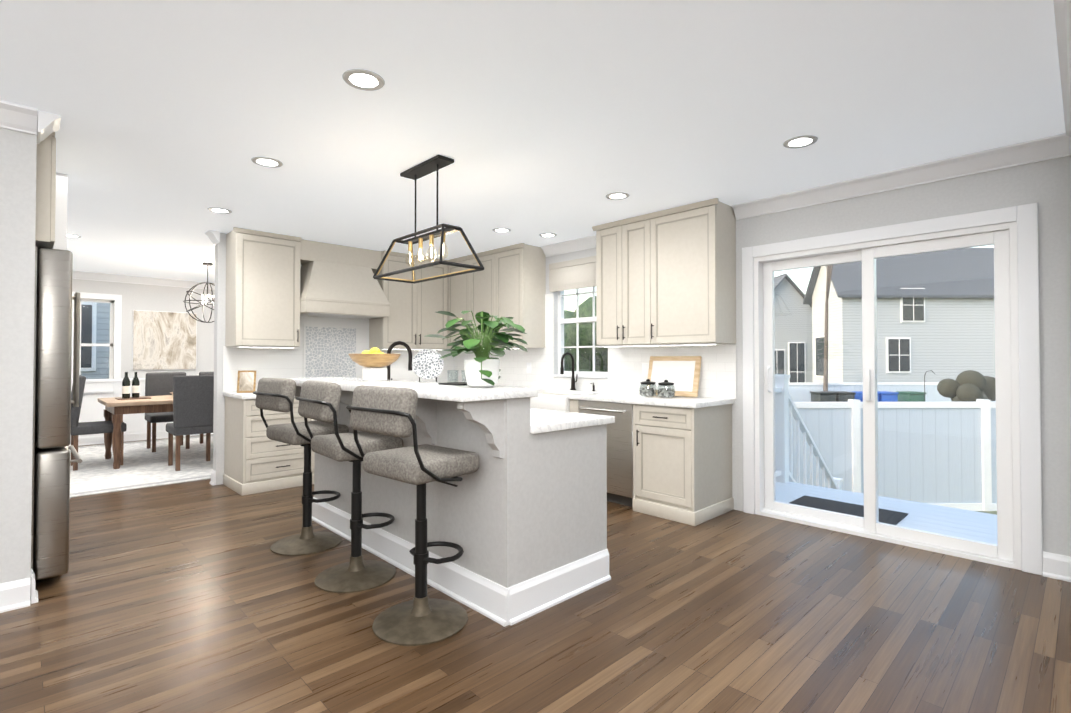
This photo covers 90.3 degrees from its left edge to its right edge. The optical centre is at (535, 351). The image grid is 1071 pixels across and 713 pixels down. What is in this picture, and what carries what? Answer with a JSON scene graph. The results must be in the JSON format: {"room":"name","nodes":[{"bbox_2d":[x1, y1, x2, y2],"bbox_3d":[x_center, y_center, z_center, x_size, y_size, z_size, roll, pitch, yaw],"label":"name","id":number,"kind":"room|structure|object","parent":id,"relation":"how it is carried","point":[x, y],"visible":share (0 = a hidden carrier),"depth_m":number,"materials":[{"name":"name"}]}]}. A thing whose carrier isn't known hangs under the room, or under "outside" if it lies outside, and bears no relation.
{"room":"kitchen","nodes":[
{"label":"kitchen","id":0,"kind":"room"},
{"bbox_2d":[0,128,36,583],"bbox_3d":[-3.474,0.022,1.936,2.400,2.500,0.140,1,-1,-44],"label":"wall","id":1,"kind":"structure","parent":0,"point":[18,151],"depth_m":2.68,"materials":[{"name":"paint"}]},
{"bbox_2d":[0,574,37,612],"bbox_3d":[-3.333,1.204,1.938,2.230,0.135,0.030,1,-1,-44],"label":"baseboard","id":2,"kind":"structure","parent":1,"relation":"attached to","point":[16,594],"depth_m":2.66,"materials":[{"name":"white wood"}]},
{"bbox_2d":[0,100,60,141],"bbox_3d":[-3.294,-1.173,1.975,2.290,0.108,0.100,1,-1,-44],"label":"crown molding","id":3,"kind":"structure","parent":1,"relation":"attached to","point":[42,126],"depth_m":2.68,"materials":[{"name":"white wood"}]},
{"bbox_2d":[53,172,67,249],"bbox_3d":[-4.157,0.034,2.765,2.570,2.500,0.140,1,-1,-44],"label":"wall","id":4,"kind":"structure","parent":0,"point":[61,179],"depth_m":3.60,"materials":[{"name":"paint"}]},
{"bbox_2d":[72,279,214,378],"bbox_3d":[-6.392,0.110,7.975,6.600,2.500,0.200,1,-1,-44],"label":"wall","id":5,"kind":"structure","parent":0,"point":[151,297],"depth_m":8.28,"materials":[{"name":"paint"}]},
{"bbox_2d":[71,292,121,395],"bbox_3d":[-6.646,-0.094,7.665,1.070,1.510,0.197,1,-1,-44],"label":"dining room window","id":6,"kind":"structure","parent":5,"relation":"in","point":[115,314],"depth_m":7.93,"materials":[{"name":"white"}]},
{"bbox_2d":[71,378,172,435],"bbox_3d":[-5.521,0.828,8.646,4.400,0.815,0.028,1,-1,-44],"label":"wainscoting","id":7,"kind":"structure","parent":5,"relation":"attached to","point":[92,408],"depth_m":7.84,"materials":[{"name":"white paint"}]},
{"bbox_2d":[67,430,212,446],"bbox_3d":[-5.521,1.303,8.639,4.400,0.135,0.030,1,-1,-44],"label":"baseboard","id":8,"kind":"structure","parent":5,"relation":"attached to","point":[160,434],"depth_m":8.04,"materials":[{"name":"white wood"}]},
{"bbox_2d":[73,271,214,289],"bbox_3d":[-5.500,-1.075,8.653,4.400,0.108,0.090,1,-1,-44],"label":"crown molding","id":9,"kind":"structure","parent":5,"relation":"attached to","point":[82,275],"depth_m":8.11,"materials":[{"name":"white"}]},
{"bbox_2d":[132,310,196,369],"bbox_3d":[-5.815,-0.164,8.374,0.840,0.920,0.026,1,-1,-44],"label":"painting","id":10,"kind":"object","parent":5,"relation":"attached to","point":[163,340],"visible":1,"depth_m":8.35,"materials":[{"name":"fabric"}]},
{"bbox_2d":[205,232,219,244],"bbox_3d":[-2.309,-1.109,6.330,2.840,0.108,0.088,1,-1,-44],"label":"crown molding","id":11,"kind":"structure","parent":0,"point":[214,237],"depth_m":5.24,"materials":[{"name":"white"}]},
{"bbox_2d":[209,470,215,483],"bbox_3d":[-2.244,1.269,6.314,2.840,0.135,0.030,1,-1,-44],"label":"baseboard","id":12,"kind":"structure","parent":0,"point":[213,473],"depth_m":5.26,"materials":[{"name":"white wood"}]},
{"bbox_2d":[225,227,302,349],"bbox_3d":[-2.760,-0.609,5.408,0.599,1.122,0.349,1,-1,-44],"label":"upper cabinet","id":13,"kind":"object","parent":0,"relation":"attached to","point":[264,307],"depth_m":5.26,"materials":[{"name":"paint"}]},
{"bbox_2d":[213,233,451,484],"bbox_3d":[-2.167,0.086,6.302,2.850,2.500,0.120,1,-1,-44],"label":"wall","id":14,"kind":"structure","parent":0,"point":[219,344],"depth_m":5.29,"materials":[{"name":"paint"}]},
{"bbox_2d":[299,237,390,305],"bbox_3d":[-2.159,-0.852,5.890,0.931,0.622,0.497,1,-1,-44],"label":"range hood","id":15,"kind":"object","parent":0,"relation":"attached to","point":[329,274],"depth_m":5.76,"materials":[{"name":"paint"}]},
{"bbox_2d":[367,251,446,349],"bbox_3d":[-1.534,-0.592,6.570,0.917,1.122,0.384,1,-1,-44],"label":"upper cabinet","id":16,"kind":"object","parent":0,"relation":"attached to","point":[411,316],"depth_m":6.41,"materials":[{"name":"paint"}]},
{"bbox_2d":[0,0,1064,282],"bbox_3d":[-2.064,-1.254,3.625,6.750,0.100,12.500,1,-1,-44],"label":"ceiling","id":17,"kind":"structure","parent":0,"point":[536,118],"depth_m":2.64,"materials":[{"name":"paint"}]},
{"bbox_2d":[67,234,80,237],"bbox_3d":[-4.738,-1.174,5.420,0.182,0.005,0.182,-1,-1,37],"label":"recessed light","id":18,"kind":"object","parent":17,"relation":"in","point":[69,235],"depth_m":5.44,"materials":[{"name":"grey"}]},
{"bbox_2d":[183,262,214,322],"bbox_3d":[-4.288,-0.760,6.962,0.532,0.783,0.532,1,-1,-44],"label":"orb chandelier","id":19,"kind":"object","parent":17,"relation":"hanging from","point":[207,300],"visible":0.81,"depth_m":6.91,"materials":[{"name":"black metal"}]},
{"bbox_2d":[207,207,231,213],"bbox_3d":[-2.668,-1.187,4.501,0.182,0.005,0.182,-1,-1,37],"label":"recessed light","id":20,"kind":"object","parent":17,"relation":"in","point":[212,209],"depth_m":4.50,"materials":[{"name":"grey"}]},
{"bbox_2d":[251,157,282,167],"bbox_3d":[-1.710,-1.203,3.396,0.182,0.005,0.182,-1,-1,37],"label":"recessed light","id":21,"kind":"object","parent":17,"relation":"in","point":[270,162],"depth_m":3.39,"materials":[{"name":"grey"}]},
{"bbox_2d":[342,69,384,90],"bbox_3d":[-0.772,-1.218,2.397,0.182,0.005,0.182,0,-1,19],"label":"recessed light","id":22,"kind":"object","parent":17,"relation":"in","point":[362,78],"depth_m":2.39,"materials":[{"name":"grey"}]},
{"bbox_2d":[373,154,483,283],"bbox_3d":[-0.712,-0.849,3.465,0.332,0.709,0.822,1,-1,-44],"label":"pendant light","id":23,"kind":"object","parent":17,"relation":"hanging from","point":[429,166],"visible":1,"depth_m":3.41,"materials":[{"name":"black metal"}]},
{"bbox_2d":[493,228,510,232],"bbox_3d":[-0.329,-1.177,5.190,0.182,0.005,0.182,-1,-1,37],"label":"recessed light","id":24,"kind":"object","parent":17,"relation":"in","point":[500,230],"depth_m":5.18,"materials":[{"name":"grey"}]},
{"bbox_2d":[539,233,556,236],"bbox_3d":[0.127,-1.174,5.394,0.182,0.005,0.182,-1,-1,37],"label":"recessed light","id":25,"kind":"object","parent":17,"relation":"in","point":[543,234],"depth_m":5.37,"materials":[{"name":"grey"}]},
{"bbox_2d":[606,192,629,199],"bbox_3d":[0.632,-1.193,4.102,0.182,0.005,0.182,-1,-1,37],"label":"recessed light","id":26,"kind":"object","parent":17,"relation":"in","point":[616,195],"depth_m":4.09,"materials":[{"name":"grey"}]},
{"bbox_2d":[783,135,817,148],"bbox_3d":[1.530,-1.208,3.079,0.182,0.005,0.182,-1,-1,37],"label":"recessed light","id":27,"kind":"object","parent":17,"relation":"in","point":[805,139],"depth_m":3.07,"materials":[{"name":"grey"}]},
{"bbox_2d":[0,434,1070,712],"bbox_3d":[-2.064,1.346,3.587,6.750,0.100,12.500,1,-1,-44],"label":"floor","id":28,"kind":"structure","parent":0,"point":[196,596],"depth_m":2.44,"materials":[{"name":"brown wood"}]},
{"bbox_2d":[31,132,81,579],"bbox_3d":[-3.179,0.040,2.966,0.967,2.494,0.926,1,-1,-44],"label":"fridge","id":29,"kind":"object","parent":28,"relation":"on","point":[52,400],"visible":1,"depth_m":2.88,"materials":[{"name":"silver metal"}]},
{"bbox_2d":[69,435,212,497],"bbox_3d":[-4.666,1.335,6.711,2.750,0.013,3.550,1,-1,-44],"label":"dining rug","id":30,"kind":"object","parent":28,"relation":"on","point":[141,467],"visible":0.42,"depth_m":5.99,"materials":[{"name":"fabric"}]},
{"bbox_2d":[71,375,126,470],"bbox_3d":[-5.085,0.799,6.168,0.509,1.045,0.470,1,-1,-44],"label":"dining chair","id":31,"kind":"object","parent":30,"relation":"on","point":[86,428],"visible":0.58,"depth_m":5.93,"materials":[{"name":"grey fabric"}]},
{"bbox_2d":[98,395,172,468],"bbox_3d":[-4.395,0.957,6.847,1.840,0.747,1.020,1,-1,-44],"label":"dining table","id":32,"kind":"object","parent":30,"relation":"on","point":[115,410],"visible":0.42,"depth_m":6.10,"materials":[{"name":"brown wood"}]},
{"bbox_2d":[115,372,150,399],"bbox_3d":[-4.883,0.415,6.467,0.320,0.325,0.300,1,-1,-44],"label":"wine bottles","id":33,"kind":"object","parent":32,"relation":"on","point":[126,388],"visible":1,"depth_m":6.37,"materials":[{"name":"black glass"}]},
{"bbox_2d":[145,372,189,451],"bbox_3d":[-5.052,0.816,7.326,0.470,1.045,0.509,1,-1,-44],"label":"dining chair","id":34,"kind":"object","parent":30,"relation":"on","point":[158,383],"visible":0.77,"depth_m":7.31,"materials":[{"name":"grey fabric"}]},
{"bbox_2d":[166,375,213,470],"bbox_3d":[-3.941,0.798,6.149,0.470,1.045,0.509,1,-1,-44],"label":"dining chair","id":35,"kind":"object","parent":30,"relation":"on","point":[193,404],"visible":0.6,"depth_m":5.96,"materials":[{"name":"grey fabric"}]},
{"bbox_2d":[199,372,213,443],"bbox_3d":[-4.599,0.822,7.764,0.470,1.045,0.509,1,-1,-44],"label":"dining chair","id":36,"kind":"object","parent":30,"relation":"on","point":[204,373],"visible":0.08,"depth_m":7.75,"materials":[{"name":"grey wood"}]},
{"bbox_2d":[223,390,314,495],"bbox_3d":[-2.629,0.869,5.319,0.694,0.905,0.629,1,-1,-44],"label":"base cabinet","id":37,"kind":"object","parent":28,"relation":"on","point":[254,463],"depth_m":5.02,"materials":[{"name":"paint"}]},
{"bbox_2d":[223,390,242,397],"bbox_3d":[-2.115,0.433,5.816,2.155,0.040,0.637,1,-1,-44],"label":"countertop","id":38,"kind":"structure","parent":37,"relation":"on","point":[225,394],"depth_m":5.07,"materials":[{"name":"white stone"}]},
{"bbox_2d":[237,370,255,392],"bbox_3d":[-2.826,0.297,5.206,0.170,0.215,0.141,1,-1,-44],"label":"framed picture","id":39,"kind":"object","parent":38,"relation":"on","point":[246,381],"visible":0.9,"depth_m":5.19,"materials":[{"name":"brown wood"}]},
{"bbox_2d":[253,377,348,555],"bbox_3d":[-1.554,0.735,3.557,0.515,1.119,0.493,1,-1,-44],"label":"stool","id":40,"kind":"object","parent":28,"relation":"on","point":[275,394],"visible":0.85,"depth_m":3.48,"materials":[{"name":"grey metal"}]},
{"bbox_2d":[295,380,402,592],"bbox_3d":[-1.057,0.727,3.038,0.512,1.119,0.491,1,-1,-44],"label":"stool","id":41,"kind":"object","parent":28,"relation":"on","point":[319,400],"visible":0.96,"depth_m":2.96,"materials":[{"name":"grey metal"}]},
{"bbox_2d":[346,385,478,645],"bbox_3d":[-0.561,0.719,2.499,0.517,1.119,0.497,1,-1,-44],"label":"stool","id":42,"kind":"object","parent":28,"relation":"on","point":[421,618],"visible":1,"depth_m":2.42,"materials":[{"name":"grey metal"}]},
{"bbox_2d":[295,377,614,626],"bbox_3d":[-0.737,0.768,3.522,1.005,1.055,2.350,1,-1,-44],"label":"kitchen island","id":43,"kind":"object","parent":28,"relation":"on","point":[519,516],"depth_m":2.77,"materials":[{"name":"paint"}]},
{"bbox_2d":[285,377,537,400],"bbox_3d":[-0.965,0.214,3.309,0.470,0.044,2.340,1,-1,-44],"label":"island countertop","id":44,"kind":"structure","parent":43,"relation":"on","point":[428,391],"depth_m":2.68,"materials":[{"name":"white stone"}]},
{"bbox_2d":[348,347,400,380],"bbox_3d":[-1.064,0.084,3.528,0.336,0.220,0.336,1,-1,-44],"label":"bowl","id":45,"kind":"object","parent":44,"relation":"on","point":[374,359],"visible":1,"depth_m":3.45,"materials":[{"name":"brown wood"}]},
{"bbox_2d":[412,349,443,381],"bbox_3d":[-0.656,0.086,3.240,0.164,0.202,0.160,1,-1,-44],"label":"decorative plate","id":46,"kind":"object","parent":44,"relation":"on","point":[427,364],"visible":1,"depth_m":3.24,"materials":[{"name":"white ceramic"}]},
{"bbox_2d":[438,370,466,384],"bbox_3d":[-0.423,0.147,2.979,0.160,0.079,0.200,1,-1,-44],"label":"glasses","id":47,"kind":"object","parent":44,"relation":"on","point":[457,383],"visible":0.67,"depth_m":2.97,"materials":[{"name":"clear glass"}]},
{"bbox_2d":[425,311,527,387],"bbox_3d":[-0.291,-0.015,2.702,0.495,0.393,0.524,1,-1,-44],"label":"pothos plant","id":48,"kind":"object","parent":44,"relation":"on","point":[482,369],"visible":1,"depth_m":2.65,"materials":[{"name":"green plant"}]},
{"bbox_2d":[567,398,574,411],"bbox_3d":[0.407,0.882,5.229,0.619,0.875,0.576,1,-1,-44],"label":"base cabinet","id":49,"kind":"object","parent":28,"relation":"on","point":[570,401],"depth_m":4.87,"materials":[{"name":"paint"}]},
{"bbox_2d":[643,406,733,525],"bbox_3d":[1.215,0.870,4.393,0.619,0.875,0.550,1,-1,-44],"label":"base cabinet","id":50,"kind":"object","parent":28,"relation":"on","point":[687,454],"depth_m":4.15,"materials":[{"name":"paint"}]},
{"bbox_2d":[440,382,734,409],"bbox_3d":[0.044,0.430,5.598,0.637,0.040,3.953,1,-1,-44],"label":"countertop","id":51,"kind":"structure","parent":50,"relation":"on","point":[688,403],"depth_m":4.42,"materials":[{"name":"white stone"}]},
{"bbox_2d":[530,390,590,411],"bbox_3d":[0.189,0.549,5.345,0.545,0.265,0.819,1,-1,-44],"label":"sink","id":52,"kind":"object","parent":51,"relation":"in","point":[556,400],"depth_m":5.09,"materials":[{"name":"white ceramic"}]},
{"bbox_2d":[559,352,578,389],"bbox_3d":[0.350,0.209,5.542,0.219,0.398,0.091,1,-1,-44],"label":"faucet","id":53,"kind":"object","parent":51,"relation":"on","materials":[{"name":"black metal"}]},
{"bbox_2d":[591,382,594,389],"bbox_3d":[0.581,0.363,5.393,0.064,0.087,0.035,1,-1,-44],"label":"soap dispenser","id":54,"kind":"object","parent":51,"relation":"on","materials":[{"name":"black metal"}]},
{"bbox_2d":[579,400,632,506],"bbox_3d":[0.795,0.878,4.786,0.677,0.871,0.590,1,-1,-44],"label":"dishwasher","id":55,"kind":"object","parent":51,"relation":"in","point":[619,433],"depth_m":4.49,"materials":[{"name":"silver metal"}]},
{"bbox_2d":[639,379,656,396],"bbox_3d":[0.985,0.320,4.657,0.156,0.152,0.156,1,-1,-44],"label":"canister","id":56,"kind":"object","parent":51,"relation":"on","point":[646,391],"visible":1,"depth_m":4.60,"materials":[{"name":"clear glass"}]},
{"bbox_2d":[657,380,675,397],"bbox_3d":[1.102,0.317,4.493,0.156,0.152,0.156,1,-1,-44],"label":"canister","id":57,"kind":"object","parent":51,"relation":"on","point":[665,391],"visible":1,"depth_m":4.44,"materials":[{"name":"clear glass"}]},
{"bbox_2d":[646,356,701,396],"bbox_3d":[1.225,0.221,4.752,0.094,0.352,0.520,1,-1,-44],"label":"framed picture","id":58,"kind":"object","parent":51,"relation":"on","point":[682,373],"visible":0.79,"depth_m":4.70,"materials":[{"name":"brown wood"}]},
{"bbox_2d":[546,155,1070,556],"bbox_3d":[-0.456,0.092,6.690,0.150,2.500,10.300,1,-1,-44],"label":"wall","id":59,"kind":"structure","parent":0,"point":[1045,185],"depth_m":3.15,"materials":[{"name":"paint"}]},
{"bbox_2d":[447,248,498,348],"bbox_3d":[-0.673,-0.593,6.516,0.414,1.122,1.004,1,-1,-44],"label":"upper cabinet","id":60,"kind":"object","parent":59,"relation":"attached to","point":[478,291],"depth_m":6.39,"materials":[{"name":"paint"}]},
{"bbox_2d":[499,243,546,349],"bbox_3d":[-0.196,-0.599,6.068,0.350,1.122,0.529,1,-1,-44],"label":"upper cabinet","id":61,"kind":"object","parent":59,"relation":"attached to","point":[522,266],"depth_m":5.89,"materials":[{"name":"paint"}]},
{"bbox_2d":[541,235,595,256],"bbox_3d":[0.437,-1.119,5.610,0.088,0.108,1.000,1,-1,-44],"label":"crown molding","id":62,"kind":"structure","parent":59,"relation":"attached to","point":[588,242],"depth_m":5.68,"materials":[{"name":"white wood"}]},
{"bbox_2d":[549,256,595,291],"bbox_3d":[0.454,-0.817,5.622,0.038,0.315,0.860,1,-1,-44],"label":"roman shade","id":63,"kind":"object","parent":59,"relation":"attached to","point":[573,274],"visible":0.65,"depth_m":5.66,"materials":[{"name":"fabric"}]},
{"bbox_2d":[553,287,607,378],"bbox_3d":[0.503,-0.322,5.662,0.150,1.204,0.760,1,-1,-44],"label":"kitchen window","id":64,"kind":"structure","parent":59,"relation":"in","point":[577,320],"depth_m":5.77,"materials":[{"name":"white"}]},
{"bbox_2d":[595,212,654,345],"bbox_3d":[0.925,-0.616,4.909,0.350,1.122,0.657,1,-1,-44],"label":"upper cabinet","id":65,"kind":"object","parent":59,"relation":"attached to","point":[625,248],"depth_m":4.77,"materials":[{"name":"paint"}]},
{"bbox_2d":[655,198,735,345],"bbox_3d":[1.303,-0.622,4.518,0.350,1.122,0.657,1,-1,-44],"label":"upper cabinet","id":66,"kind":"object","parent":59,"relation":"attached to","point":[666,282],"depth_m":4.33,"materials":[{"name":"paint"}]},
{"bbox_2d":[742,203,1042,574],"bbox_3d":[2.362,0.224,3.765,0.182,2.150,1.760,1,-1,-44],"label":"door frame","id":67,"kind":"structure","parent":59,"relation":"attached to","point":[1014,243],"depth_m":3.54,"materials":[{"name":"white"}]},
{"bbox_2d":[732,135,1064,219],"bbox_3d":[2.297,-1.148,3.687,0.088,0.108,1.910,1,-1,-44],"label":"crown molding","id":68,"kind":"structure","parent":59,"relation":"attached to","point":[1046,148],"depth_m":3.50,"materials":[{"name":"white"}]},
{"bbox_2d":[1053,0,1070,155],"bbox_3d":[1.581,-1.179,1.578,4.048,0.108,0.088,1,-1,-44],"label":"crown molding","id":69,"kind":"structure","parent":59,"relation":"attached to","point":[1062,8],"depth_m":2.19,"materials":[{"name":"white"}]},
{"label":"outside","id":70,"kind":"structure","parent":0,"visible":0},
{"bbox_2d":[976,511,996,514],"bbox_3d":[14.535,3.265,42.348,90.000,0.200,75.400,0,-1,-1],"label":"ground","id":71,"kind":"structure","parent":70,"point":[992,512],"depth_m":8.82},
{"bbox_2d":[81,302,109,378],"bbox_3d":[-9.511,-0.946,10.929,11.600,7.300,1.040,1,-1,-44],"label":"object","id":72,"kind":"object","parent":71,"relation":"on","point":[93,373],"depth_m":10.79,"materials":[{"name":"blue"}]},
{"bbox_2d":[564,296,607,371],"bbox_3d":[0.304,0.608,10.255,2.335,4.172,4.353,1,-1,-44],"label":"trees","id":73,"kind":"object","parent":71,"relation":"on","point":[588,334],"depth_m":8.79,"materials":[{"name":"green plant"}]},
{"bbox_2d":[774,273,812,381],"bbox_3d":[13.408,-0.544,32.788,3.498,7.137,8.600,0,-1,-1],"label":"house","id":74,"kind":"structure","parent":71,"relation":"on","point":[795,359],"depth_m":28.80,"materials":[{"name":"grey"}]},
{"bbox_2d":[823,265,832,390],"bbox_3d":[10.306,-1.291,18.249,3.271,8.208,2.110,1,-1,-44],"label":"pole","id":75,"kind":"object","parent":71,"relation":"on","point":[825,379],"depth_m":18.29,"materials":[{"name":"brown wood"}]},
{"bbox_2d":[810,391,925,401],"bbox_3d":[10.903,2.064,17.415,3.900,1.470,1.000,0,-1,-1],"label":"bins","id":76,"kind":"object","parent":71,"relation":"on","point":[880,395],"depth_m":17.13,"materials":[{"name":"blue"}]},
{"bbox_2d":[775,374,996,543],"bbox_3d":[3.443,1.427,4.987,3.075,2.380,2.160,1,-1,-44],"label":"deck","id":77,"kind":"object","parent":71,"relation":"on","point":[821,492],"depth_m":4.83,"materials":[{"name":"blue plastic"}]},
{"bbox_2d":[788,382,995,401],"bbox_3d":[16.213,1.958,18.684,15.250,1.720,0.100,0,-1,-1],"label":"fence","id":78,"kind":"object","parent":71,"relation":"on","point":[933,390],"depth_m":18.60,"materials":[{"name":"plastic"}]},
{"bbox_2d":[789,399,996,510],"bbox_3d":[7.561,1.745,8.975,8.930,1.860,0.130,0,-1,-1],"label":"fence","id":79,"kind":"object","parent":71,"relation":"on","point":[935,469],"depth_m":8.93,"materials":[{"name":"plastic"}]},
{"bbox_2d":[803,248,994,381],"bbox_3d":[19.605,-0.782,22.819,14.960,7.320,2.722,0,-1,-1],"label":"house","id":80,"kind":"structure","parent":71,"relation":"on","point":[853,354],"depth_m":21.64,"materials":[{"name":"grey"}]},
{"bbox_2d":[815,336,823,376],"bbox_3d":[12.390,0.233,23.137,0.059,1.800,0.850,0,-1,-1],"label":"window","id":81,"kind":"structure","parent":80,"relation":"attached to","point":[820,353],"depth_m":23.18,"materials":[{"name":"white plastic"}]},
{"bbox_2d":[924,370,995,401],"bbox_3d":[10.079,1.578,12.237,2.330,2.290,1.021,0,-1,-5],"label":"bush","id":82,"kind":"object","parent":71,"relation":"on","point":[979,389],"depth_m":12.15,"materials":[{"name":"plant"}]}
]}

